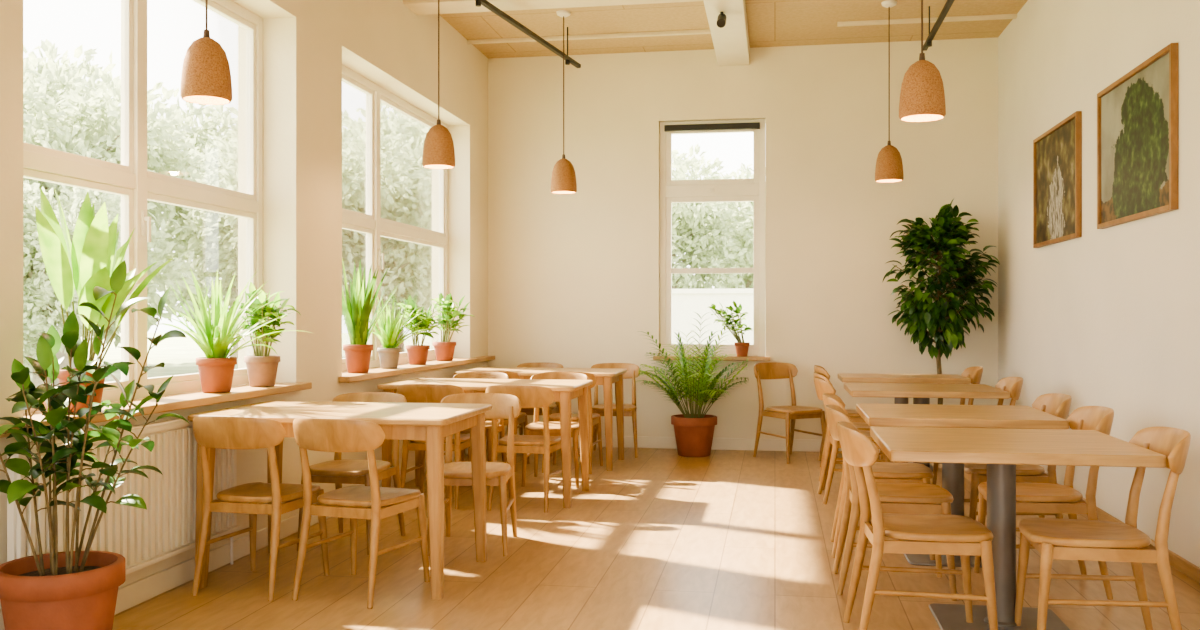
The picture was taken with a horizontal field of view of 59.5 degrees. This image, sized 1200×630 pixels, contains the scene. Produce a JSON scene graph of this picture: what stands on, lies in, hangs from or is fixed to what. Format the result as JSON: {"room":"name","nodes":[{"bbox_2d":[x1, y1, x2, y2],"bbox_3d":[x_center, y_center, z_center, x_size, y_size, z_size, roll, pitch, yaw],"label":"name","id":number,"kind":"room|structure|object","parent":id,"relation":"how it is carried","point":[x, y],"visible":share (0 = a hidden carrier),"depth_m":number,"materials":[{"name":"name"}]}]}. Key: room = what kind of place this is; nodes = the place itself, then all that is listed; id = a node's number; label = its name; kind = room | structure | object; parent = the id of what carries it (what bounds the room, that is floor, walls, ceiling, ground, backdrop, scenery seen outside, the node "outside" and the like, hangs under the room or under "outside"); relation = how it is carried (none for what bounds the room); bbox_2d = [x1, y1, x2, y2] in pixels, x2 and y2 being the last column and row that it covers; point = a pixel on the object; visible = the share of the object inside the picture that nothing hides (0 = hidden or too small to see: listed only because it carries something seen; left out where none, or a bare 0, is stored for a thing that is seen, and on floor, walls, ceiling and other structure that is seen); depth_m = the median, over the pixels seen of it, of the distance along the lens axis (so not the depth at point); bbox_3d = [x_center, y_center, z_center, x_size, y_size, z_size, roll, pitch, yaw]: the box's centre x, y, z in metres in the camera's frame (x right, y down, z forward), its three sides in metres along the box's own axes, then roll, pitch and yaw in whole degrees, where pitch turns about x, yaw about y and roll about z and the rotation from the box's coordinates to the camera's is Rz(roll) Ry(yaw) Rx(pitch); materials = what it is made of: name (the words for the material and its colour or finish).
{"room":"cafe","nodes":[
{"label":"cafe","id":0,"kind":"room"},
{"bbox_2d":[0,0,487,629],"bbox_3d":[-2.217,-0.610,4.374,0.360,3.720,12.300,0,0,9],"label":"wall","id":1,"kind":"structure","parent":0,"point":[307,44],"depth_m":6.25,"materials":[{"name":"beige paint"}]},
{"bbox_2d":[23,0,262,413],"bbox_3d":[-2.154,-0.665,4.997,0.125,2.110,2.226,0,0,9],"label":"window","id":2,"kind":"structure","parent":1,"relation":"in","point":[130,179],"depth_m":4.93,"materials":[{"name":"paint"}]},
{"bbox_2d":[0,382,311,437],"bbox_3d":[-2.037,0.409,4.770,0.284,0.038,2.740,0,0,9],"label":"window sill","id":3,"kind":"structure","parent":1,"relation":"attached to","point":[171,402],"depth_m":4.96,"materials":[{"name":"brown wood"}]},
{"bbox_2d":[35,186,173,411],"bbox_3d":[-1.999,-0.070,4.259,0.396,0.916,0.660,0,0,9],"label":"plant","id":4,"kind":"object","parent":3,"relation":"on","point":[93,256],"visible":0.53,"depth_m":4.14,"materials":[{"name":"green plant"}]},
{"bbox_2d":[152,269,306,392],"bbox_3d":[-1.755,0.078,5.136,0.599,0.620,0.725,0,0,9],"label":"spider plant","id":5,"kind":"object","parent":3,"relation":"on","point":[214,337],"visible":1,"depth_m":5.22,"materials":[{"name":"green plant"}]},
{"bbox_2d":[233,282,300,386],"bbox_3d":[-1.803,0.103,5.740,0.287,0.570,0.412,0,0,9],"label":"potted herb","id":6,"kind":"object","parent":3,"relation":"on","point":[261,369],"visible":0.92,"depth_m":5.69,"materials":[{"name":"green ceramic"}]},
{"bbox_2d":[114,436,486,614],"bbox_3d":[-2.058,1.200,4.187,0.016,0.100,11.984,0,0,9],"label":"baseboard","id":7,"kind":"structure","parent":1,"relation":"attached to","point":[135,593],"depth_m":4.93,"materials":[{"name":"beige paint"}]},
{"bbox_2d":[342,65,447,371],"bbox_3d":[-1.629,-0.665,8.143,0.125,2.110,2.846,0,0,9],"label":"window","id":8,"kind":"structure","parent":1,"relation":"in","point":[370,223],"depth_m":7.83,"materials":[{"name":"paint"}]},
{"bbox_2d":[338,356,494,382],"bbox_3d":[-1.434,0.409,8.385,0.284,0.038,3.510,0,0,9],"label":"trim","id":9,"kind":"structure","parent":1,"relation":"attached to","point":[377,372],"depth_m":7.79,"materials":[{"name":"brown wood"}]},
{"bbox_2d":[342,258,402,372],"bbox_3d":[-1.553,-0.001,7.032,0.375,0.778,0.540,0,0,9],"label":"potted snake plant","id":10,"kind":"object","parent":9,"relation":"on","point":[357,312],"visible":0.97,"depth_m":7.01,"materials":[{"name":"green plant"}]},
{"bbox_2d":[369,296,437,368],"bbox_3d":[-1.394,0.108,7.590,0.506,0.560,0.792,0,0,9],"label":"spider plant","id":11,"kind":"object","parent":9,"relation":"on","point":[389,354],"visible":0.96,"depth_m":7.60,"materials":[{"name":"green plant"}]},
{"bbox_2d":[396,295,440,364],"bbox_3d":[-1.382,0.115,8.234,0.317,0.546,0.409,0,0,9],"label":"potted herb","id":12,"kind":"object","parent":9,"relation":"on","point":[417,354],"visible":0.84,"depth_m":8.21,"materials":[{"name":"plant"}]},
{"bbox_2d":[431,292,473,360],"bbox_3d":[-1.289,0.096,8.968,0.327,0.585,0.521,0,0,-26],"label":"potted herb","id":13,"kind":"object","parent":9,"relation":"on","point":[444,350],"visible":0.99,"depth_m":8.89,"materials":[{"name":"plant"}]},
{"bbox_2d":[112,446,1199,629],"bbox_3d":[0.156,1.310,3.877,5.285,0.120,12.500,0,0,9],"label":"floor","id":14,"kind":"structure","parent":0,"point":[663,539],"depth_m":5.12,"materials":[{"name":"brown wood"}]},
{"bbox_2d":[0,260,188,629],"bbox_3d":[-1.788,0.535,3.618,0.576,1.427,0.840,0,0,-3],"label":"rubber plant","id":15,"kind":"object","parent":14,"relation":"on","point":[77,589],"visible":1,"depth_m":3.56,"materials":[{"name":"green plant"}]},
{"bbox_2d":[7,416,239,574],"bbox_3d":[-1.975,0.862,4.521,0.068,0.777,1.578,0,0,9],"label":"radiator","id":16,"kind":"object","parent":14,"relation":"on","point":[166,529],"visible":0.45,"depth_m":4.50,"materials":[{"name":"metal"}]},
{"bbox_2d":[192,416,328,600],"bbox_3d":[-1.569,0.848,4.847,0.466,0.809,0.549,0,0,14],"label":"dining chair","id":17,"kind":"object","parent":14,"relation":"on","point":[220,432],"visible":0.97,"depth_m":4.68,"materials":[{"name":"brown wood"}]},
{"bbox_2d":[188,401,491,599],"bbox_3d":[-1.217,0.853,5.079,1.230,0.795,0.820,0,0,9],"label":"wooden dining table","id":18,"kind":"object","parent":14,"relation":"on","point":[430,422],"visible":0.82,"depth_m":4.83,"materials":[{"name":"brown wood"}]},
{"bbox_2d":[297,392,406,554],"bbox_3d":[-1.347,0.848,5.777,0.466,0.809,0.549,0,0,12],"label":"dining chair","id":19,"kind":"object","parent":14,"relation":"on","point":[338,471],"visible":0.53,"depth_m":5.79,"materials":[{"name":"brown wood"}]},
{"bbox_2d":[292,418,429,608],"bbox_3d":[-1.085,0.848,4.747,0.466,0.809,0.549,0,0,20],"label":"dining chair","id":20,"kind":"object","parent":14,"relation":"on","point":[315,434],"visible":1,"depth_m":4.60,"materials":[{"name":"brown wood"}]},
{"bbox_2d":[396,384,469,508],"bbox_3d":[-1.080,0.848,7.016,0.466,0.809,0.549,0,0,8],"label":"dining chair","id":21,"kind":"object","parent":14,"relation":"on","point":[413,393],"visible":0.42,"depth_m":6.82,"materials":[{"name":"brown wood"}]},
{"bbox_2d":[427,393,521,556],"bbox_3d":[-0.678,0.848,5.706,0.466,0.809,0.549,0,0,3],"label":"dining chair","id":22,"kind":"object","parent":14,"relation":"on","point":[504,406],"visible":0.71,"depth_m":5.84,"materials":[{"name":"brown wood"}]},
{"bbox_2d":[444,372,508,462],"bbox_3d":[-0.954,0.848,7.962,0.466,0.809,0.549,0,0,9],"label":"dining chair","id":23,"kind":"object","parent":14,"relation":"on","point":[465,375],"visible":0.22,"depth_m":8.10,"materials":[{"name":"brown wood"}]},
{"bbox_2d":[377,378,592,507],"bbox_3d":[-0.768,0.858,7.255,1.340,0.785,0.780,0,0,9],"label":"wooden dining table","id":24,"kind":"object","parent":14,"relation":"on","point":[564,391],"visible":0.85,"depth_m":7.03,"materials":[{"name":"brown wood"}]},
{"bbox_2d":[467,371,529,471],"bbox_3d":[-0.837,0.848,8.597,0.466,0.809,0.549,0,0,8],"label":"dining chair","id":25,"kind":"object","parent":14,"relation":"on","point":[522,418],"visible":0.22,"depth_m":8.41,"materials":[{"name":"brown wood"}]},
{"bbox_2d":[486,385,561,512],"bbox_3d":[-0.477,0.848,6.895,0.466,0.809,0.549,0,0,13],"label":"dining chair","id":26,"kind":"object","parent":14,"relation":"on","point":[529,396],"visible":0.66,"depth_m":6.69,"materials":[{"name":"brown wood"}]},
{"bbox_2d":[506,362,563,456],"bbox_3d":[-0.586,0.848,9.563,0.466,0.809,0.549,0,0,9],"label":"dining chair","id":27,"kind":"object","parent":14,"relation":"on","point":[553,408],"visible":0.28,"depth_m":9.73,"materials":[{"name":"brown wood"}]},
{"bbox_2d":[454,367,626,470],"bbox_3d":[-0.480,0.858,8.859,1.340,0.785,0.760,0,0,9],"label":"wooden dining table","id":28,"kind":"object","parent":14,"relation":"on","point":[606,377],"visible":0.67,"depth_m":8.64,"materials":[{"name":"brown wood"}]},
{"bbox_2d":[521,372,588,487],"bbox_3d":[-0.332,0.848,7.879,0.466,0.809,0.549,0,0,7],"label":"dining chair","id":29,"kind":"object","parent":14,"relation":"on","point":[536,428],"visible":0.59,"depth_m":7.74,"materials":[{"name":"brown wood"}]},
{"bbox_2d":[542,372,602,473],"bbox_3d":[-0.227,0.848,8.496,0.466,0.809,0.549,0,0,9],"label":"dining chair","id":30,"kind":"object","parent":14,"relation":"on","point":[595,418],"visible":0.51,"depth_m":8.35,"materials":[{"name":"brown wood"}]},
{"bbox_2d":[591,363,639,457],"bbox_3d":[0.130,0.848,9.464,0.466,0.809,0.549,0,0,3],"label":"dining chair","id":31,"kind":"object","parent":14,"relation":"on","point":[632,369],"visible":0.68,"depth_m":9.60,"materials":[{"name":"brown wood"}]},
{"bbox_2d":[637,312,748,456],"bbox_3d":[0.800,0.609,9.153,0.950,1.280,1.200,0,0,9],"label":"potted fern","id":32,"kind":"object","parent":14,"relation":"on","point":[694,433],"visible":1,"depth_m":9.23,"materials":[{"name":"plant"}]},
{"bbox_2d":[753,362,824,463],"bbox_3d":[1.640,0.838,9.142,0.477,0.829,0.563,0,0,-27],"label":"dining chair","id":33,"kind":"object","parent":14,"relation":"on","point":[767,370],"visible":0.99,"depth_m":9.20,"materials":[{"name":"brown wood"}]},
{"bbox_2d":[814,365,882,466],"bbox_3d":[2.069,0.838,8.759,0.563,0.829,0.477,0,0,9],"label":"dining chair","id":34,"kind":"object","parent":14,"relation":"on","point":[853,414],"visible":0.34,"depth_m":8.61,"materials":[{"name":"brown wood"}]},
{"bbox_2d":[814,377,890,503],"bbox_3d":[1.734,0.838,7.109,0.563,0.829,0.477,0,0,7],"label":"dining chair","id":35,"kind":"object","parent":14,"relation":"on","point":[822,386],"visible":0.41,"depth_m":6.98,"materials":[{"name":"brown wood"}]},
{"bbox_2d":[814,372,891,489],"bbox_3d":[1.846,0.838,7.661,0.563,0.829,0.477,0,0,9],"label":"dining chair","id":36,"kind":"object","parent":14,"relation":"on","point":[860,426],"visible":0.21,"depth_m":7.64,"materials":[{"name":"brown wood"}]},
{"bbox_2d":[822,393,934,559],"bbox_3d":[1.465,0.838,5.557,0.563,0.829,0.477,0,0,12],"label":"dining chair","id":37,"kind":"object","parent":14,"relation":"on","point":[888,472],"visible":0.52,"depth_m":5.41,"materials":[{"name":"brown wood"}]},
{"bbox_2d":[825,404,956,600],"bbox_3d":[1.326,0.838,4.848,0.563,0.829,0.477,0,0,9],"label":"dining chair","id":38,"kind":"object","parent":14,"relation":"on","point":[899,498],"visible":0.7,"depth_m":4.69,"materials":[{"name":"brown wood"}]},
{"bbox_2d":[838,373,970,471],"bbox_3d":[2.477,0.875,8.630,0.990,0.750,0.600,0,0,9],"label":"pedestal dining table","id":39,"kind":"object","parent":14,"relation":"on","point":[843,377],"visible":0.48,"depth_m":8.40,"materials":[{"name":"brown wood"}]},
{"bbox_2d":[837,421,997,629],"bbox_3d":[1.204,0.838,4.054,0.563,0.829,0.477,0,0,7],"label":"dining chair","id":40,"kind":"object","parent":14,"relation":"on","point":[937,534],"visible":1,"depth_m":3.89,"materials":[{"name":"brown wood"}]},
{"bbox_2d":[844,383,1009,467],"bbox_3d":[2.225,0.875,7.268,1.000,0.750,0.830,0,0,9],"label":"pedestal dining table","id":41,"kind":"object","parent":14,"relation":"on","point":[921,393],"visible":0.5,"depth_m":6.95,"materials":[{"name":"brown wood"}]},
{"bbox_2d":[882,199,999,404],"bbox_3d":[2.933,0.117,9.044,0.965,2.265,0.754,0,0,9],"label":"ficus tree","id":42,"kind":"object","parent":14,"relation":"on","point":[943,322],"visible":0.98,"depth_m":8.97,"materials":[{"name":"green plant"}]},
{"bbox_2d":[856,403,1068,567],"bbox_3d":[1.834,0.875,5.453,0.925,0.750,0.840,0,0,9],"label":"pedestal dining table","id":43,"kind":"object","parent":14,"relation":"on","point":[889,415],"visible":0.61,"depth_m":5.31,"materials":[{"name":"brown wood"}]},
{"bbox_2d":[960,366,982,404],"bbox_3d":[2.845,0.838,8.630,0.563,0.829,0.477,0,0,9],"label":"dining chair","id":44,"kind":"object","parent":14,"relation":"on","point":[974,373],"visible":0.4,"depth_m":8.63,"materials":[{"name":"brown wood"}]},
{"bbox_2d":[932,377,1022,486],"bbox_3d":[2.583,0.838,7.173,0.563,0.829,0.477,0,0,9],"label":"dining chair","id":45,"kind":"object","parent":14,"relation":"on","point":[1013,385],"visible":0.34,"depth_m":7.26,"materials":[{"name":"brown wood"}]},
{"bbox_2d":[964,393,1071,519],"bbox_3d":[2.215,0.838,5.634,0.563,0.829,0.477,0,0,8],"label":"dining chair","id":46,"kind":"object","parent":14,"relation":"on","point":[1056,404],"visible":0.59,"depth_m":5.47,"materials":[{"name":"brown wood"}]},
{"bbox_2d":[870,426,1166,629],"bbox_3d":[1.613,0.875,4.222,0.955,0.750,0.860,0,0,9],"label":"pedestal dining table","id":47,"kind":"object","parent":14,"relation":"on","point":[1001,449],"visible":0.91,"depth_m":4.17,"materials":[{"name":"brown wood"}]},
{"bbox_2d":[974,406,1113,599],"bbox_3d":[2.053,0.838,4.848,0.563,0.829,0.477,0,0,9],"label":"dining chair","id":48,"kind":"object","parent":14,"relation":"on","point":[1031,497],"visible":0.68,"depth_m":4.75,"materials":[{"name":"brown wood"}]},
{"bbox_2d":[1014,427,1190,629],"bbox_3d":[1.880,0.838,3.933,0.563,0.829,0.477,0,0,11],"label":"dining chair","id":49,"kind":"object","parent":14,"relation":"on","point":[1053,538],"visible":0.95,"depth_m":3.79,"materials":[{"name":"brown wood"}]},
{"bbox_2d":[439,0,1027,58],"bbox_3d":[0.156,-2.545,3.877,5.285,0.150,12.500,0,0,9],"label":"ceiling","id":50,"kind":"structure","parent":0,"point":[771,23],"depth_m":8.93,"materials":[{"name":"brown wood"}]},
{"bbox_2d":[180,0,231,104],"bbox_3d":[-1.649,-1.685,4.401,0.205,1.570,0.205,0,0,9],"label":"pendant lamp","id":51,"kind":"object","parent":50,"relation":"hanging from","point":[206,74],"visible":1,"depth_m":4.33,"materials":[{"name":"ceramic"}]},
{"bbox_2d":[422,0,454,168],"bbox_3d":[-1.006,-1.698,6.554,0.205,1.545,0.205,0,0,9],"label":"pendant lamp","id":52,"kind":"object","parent":50,"relation":"hanging from","point":[438,148],"visible":1,"depth_m":6.48,"materials":[{"name":"ceramic"}]},
{"bbox_2d":[475,0,580,67],"bbox_3d":[-0.846,-2.310,7.303,0.685,0.320,4.135,0,0,9],"label":"track rail","id":53,"kind":"object","parent":50,"relation":"hanging from","point":[568,60],"depth_m":8.15,"materials":[{"name":"black metal"}]},
{"bbox_2d":[403,0,702,14],"bbox_3d":[-0.352,-2.390,7.763,2.206,0.160,0.300,0,0,9],"label":"batten","id":54,"kind":"object","parent":50,"relation":"attached to","point":[419,7],"depth_m":7.81,"materials":[{"name":"beige wood"}]},
{"bbox_2d":[551,10,576,193],"bbox_3d":[-0.296,-1.735,8.565,0.215,1.470,0.215,0,0,9],"label":"pendant lamp","id":55,"kind":"object","parent":50,"relation":"hanging from","point":[563,178],"visible":1,"depth_m":8.50,"materials":[{"name":"ceramic"}]},
{"bbox_2d":[467,29,710,43],"bbox_3d":[-0.101,-2.455,9.268,2.206,0.030,0.050,0,0,9],"label":"batten","id":56,"kind":"object","parent":50,"relation":"attached to","point":[703,31],"depth_m":9.24,"materials":[{"name":"beige wood"}]},
{"bbox_2d":[703,0,749,65],"bbox_3d":[0.255,-2.390,3.810,0.290,0.160,12.000,0,0,9],"label":"ceiling beam","id":57,"kind":"structure","parent":50,"relation":"attached to","point":[730,42],"depth_m":8.60,"materials":[{"name":"white paint"}]},
{"bbox_2d":[717,12,726,27],"bbox_3d":[0.925,-2.240,7.987,0.070,0.140,0.174,0,0,9],"label":"ceiling spotlight","id":58,"kind":"object","parent":57,"relation":"attached to","point":[721,20],"depth_m":7.93,"materials":[{"name":"black metal"}]},
{"bbox_2d":[875,0,903,181],"bbox_3d":[2.285,-1.765,8.297,0.220,1.410,0.220,0,0,9],"label":"pendant lamp","id":59,"kind":"object","parent":50,"relation":"hanging from","point":[889,165],"visible":1,"depth_m":8.23,"materials":[{"name":"ceramic"}]},
{"bbox_2d":[899,0,945,121],"bbox_3d":[1.465,-1.683,4.774,0.205,1.575,0.205,0,0,9],"label":"pendant lamp","id":60,"kind":"object","parent":50,"relation":"hanging from","point":[922,95],"visible":1,"depth_m":4.71,"materials":[{"name":"ceramic"}]},
{"bbox_2d":[837,14,1016,26],"bbox_3d":[2.714,-2.455,8.748,1.439,0.030,0.050,0,0,9],"label":"batten","id":61,"kind":"object","parent":50,"relation":"attached to","point":[1002,16],"depth_m":8.73,"materials":[{"name":"beige wood"}]},
{"bbox_2d":[923,0,954,50],"bbox_3d":[2.344,-2.310,6.706,0.057,0.320,4.000,0,0,9],"label":"track rail","id":62,"kind":"object","parent":50,"relation":"hanging from","point":[928,43],"depth_m":7.98,"materials":[{"name":"black metal"}]},
{"bbox_2d":[488,37,997,439],"bbox_3d":[1.257,-0.610,9.878,4.685,3.720,0.300,0,0,9],"label":"wall","id":63,"kind":"structure","parent":0,"point":[574,278],"depth_m":9.69,"materials":[{"name":"beige paint"}]},
{"bbox_2d":[498,434,879,452],"bbox_3d":[1.231,1.195,9.722,4.685,0.110,0.016,0,0,9],"label":"baseboard","id":64,"kind":"structure","parent":63,"relation":"attached to","point":[804,445],"depth_m":9.72,"materials":[{"name":"beige paint"}]},
{"bbox_2d":[653,356,770,360],"bbox_3d":[1.042,0.403,9.784,1.080,0.035,0.195,0,0,9],"label":"trim","id":65,"kind":"structure","parent":63,"relation":"attached to","point":[728,358],"depth_m":9.66,"materials":[{"name":"brown wood"}]},
{"bbox_2d":[709,300,752,356],"bbox_3d":[1.185,0.126,9.563,0.416,0.515,0.425,0,0,9],"label":"potted herb","id":66,"kind":"object","parent":65,"relation":"on","point":[741,347],"visible":0.98,"depth_m":9.64,"materials":[{"name":"plant"}]},
{"bbox_2d":[660,119,765,355],"bbox_3d":[1.050,-0.717,9.831,0.986,2.202,0.120,0,0,9],"label":"window","id":67,"kind":"structure","parent":63,"relation":"in","point":[753,189],"depth_m":9.81,"materials":[{"name":"paint"}]},
{"bbox_2d":[998,0,1199,567],"bbox_3d":[2.680,-0.610,3.558,0.200,3.720,12.300,0,0,9],"label":"wall","id":68,"kind":"structure","parent":0,"point":[1109,317],"depth_m":6.35,"materials":[{"name":"paint"}]},
{"bbox_2d":[1033,111,1081,247],"bbox_3d":[3.194,-0.912,7.360,0.035,0.815,1.150,0,0,9],"label":"painting","id":69,"kind":"object","parent":68,"relation":"attached to","point":[1057,153],"visible":1,"depth_m":7.26,"materials":[{"name":"brown wood"}]},
{"bbox_2d":[1057,483,1199,583],"bbox_3d":[2.548,1.215,3.420,0.016,0.070,11.984,0,0,9],"label":"baseboard","id":70,"kind":"structure","parent":68,"relation":"attached to","point":[1189,569],"depth_m":5.13,"materials":[{"name":"brown wood"}]},
{"bbox_2d":[1097,43,1177,228],"bbox_3d":[2.927,-0.930,5.762,0.035,0.820,1.210,0,0,9],"label":"tree painting","id":71,"kind":"object","parent":68,"relation":"attached to","point":[1137,114],"visible":1,"depth_m":5.67,"materials":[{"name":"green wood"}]},
{"label":"outside","id":72,"kind":"structure","parent":0,"visible":0},
{"bbox_2d":[23,333,431,413],"bbox_3d":[-0.823,1.700,25.482,130.000,0.100,130.000,0,0,9],"label":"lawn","id":73,"kind":"structure","parent":72,"point":[179,355],"depth_m":43.86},
{"bbox_2d":[23,180,120,387],"bbox_3d":[-10.285,-0.511,19.090,3.416,4.344,3.398,0,0,-26],"label":"tree","id":74,"kind":"object","parent":73,"relation":"on","point":[40,311],"visible":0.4,"depth_m":18.46,"materials":[{"name":"green plant"}]},
{"bbox_2d":[23,39,120,128],"bbox_3d":[-16.865,-2.991,27.310,9.218,9.334,6.910,0,0,-14],"label":"tree","id":75,"kind":"object","parent":73,"relation":"on","point":[84,68],"visible":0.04,"depth_m":27.82,"materials":[{"name":"green plant"}]},
{"bbox_2d":[23,43,180,364],"bbox_3d":[-17.939,-3.392,34.887,7.929,10.137,7.972,0,0,-1],"label":"tree","id":76,"kind":"object","parent":73,"relation":"on","point":[55,55],"visible":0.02,"depth_m":33.02,"materials":[{"name":"green plant"}]},
{"bbox_2d":[23,58,209,386],"bbox_3d":[-11.372,-1.952,23.018,5.694,7.240,5.664,0,0,-34],"label":"tree","id":77,"kind":"object","parent":73,"relation":"on","point":[94,131],"visible":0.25,"depth_m":22.82,"materials":[{"name":"green plant"}]},
{"bbox_2d":[147,86,237,358],"bbox_3d":[-14.527,-3.323,40.213,7.404,10.001,9.876,0,0,27],"label":"tree","id":78,"kind":"object","parent":73,"relation":"on","point":[217,115],"visible":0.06,"depth_m":37.15,"materials":[{"name":"green plant"}]},
{"bbox_2d":[168,135,384,327],"bbox_3d":[-8.842,-1.831,29.369,5.183,7.001,6.913,0,0,-39],"label":"tree","id":79,"kind":"object","parent":73,"relation":"on","point":[218,238],"visible":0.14,"depth_m":28.52,"materials":[{"name":"green plant"}]},
{"bbox_2d":[342,107,419,284],"bbox_3d":[-9.095,-4.113,46.911,9.062,11.585,9.110,0,0,-30],"label":"tree","id":80,"kind":"object","parent":73,"relation":"on","point":[400,115],"visible":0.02,"depth_m":46.04,"materials":[{"name":"green plant"}]},
{"bbox_2d":[342,126,431,347],"bbox_3d":[-5.749,-1.772,29.436,5.380,6.878,5.409,0,0,27],"label":"tree","id":81,"kind":"object","parent":73,"relation":"on","point":[405,194],"visible":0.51,"depth_m":28.15,"materials":[{"name":"green plant"}]},
{"bbox_2d":[342,102,431,352],"bbox_3d":[-6.491,-2.991,37.627,6.910,9.334,9.218,0,0,7],"label":"tree","id":82,"kind":"object","parent":73,"relation":"on","point":[417,132],"visible":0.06,"depth_m":35.26,"materials":[{"name":"green plant"}]},
{"bbox_2d":[389,168,431,326],"bbox_3d":[-4.023,-1.665,34.761,6.584,6.668,4.936,0,0,-6],"label":"tree","id":83,"kind":"object","parent":73,"relation":"on","point":[428,168],"visible":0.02,"depth_m":32.95,"materials":[{"name":"green plant"}]},
{"bbox_2d":[672,150,688,267],"bbox_3d":[0.197,-2.672,41.154,6.833,8.689,6.796,0,0,32],"label":"tree","id":84,"kind":"object","parent":73,"relation":"on","point":[674,152],"visible":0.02,"depth_m":40.62,"materials":[{"name":"green plant"}]},
{"bbox_2d":[672,144,752,288],"bbox_3d":[2.307,-1.772,33.390,5.380,6.878,5.409,0,0,-1],"label":"tree","id":85,"kind":"object","parent":73,"relation":"on","point":[687,218],"visible":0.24,"depth_m":32.31,"materials":[{"name":"green plant"}]},
{"bbox_2d":[672,288,765,356],"bbox_3d":[2.654,0.550,22.013,10.100,2.200,0.400,0,0,9],"label":"wall","id":86,"kind":"structure","parent":73,"relation":"on","point":[685,302],"depth_m":21.93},
{"bbox_2d":[697,163,752,288],"bbox_3d":[5.785,-1.831,35.837,5.183,7.001,6.913,0,0,-16],"label":"tree","id":87,"kind":"object","parent":73,"relation":"on","point":[745,211],"visible":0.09,"depth_m":34.32,"materials":[{"name":"green plant"}]}
]}

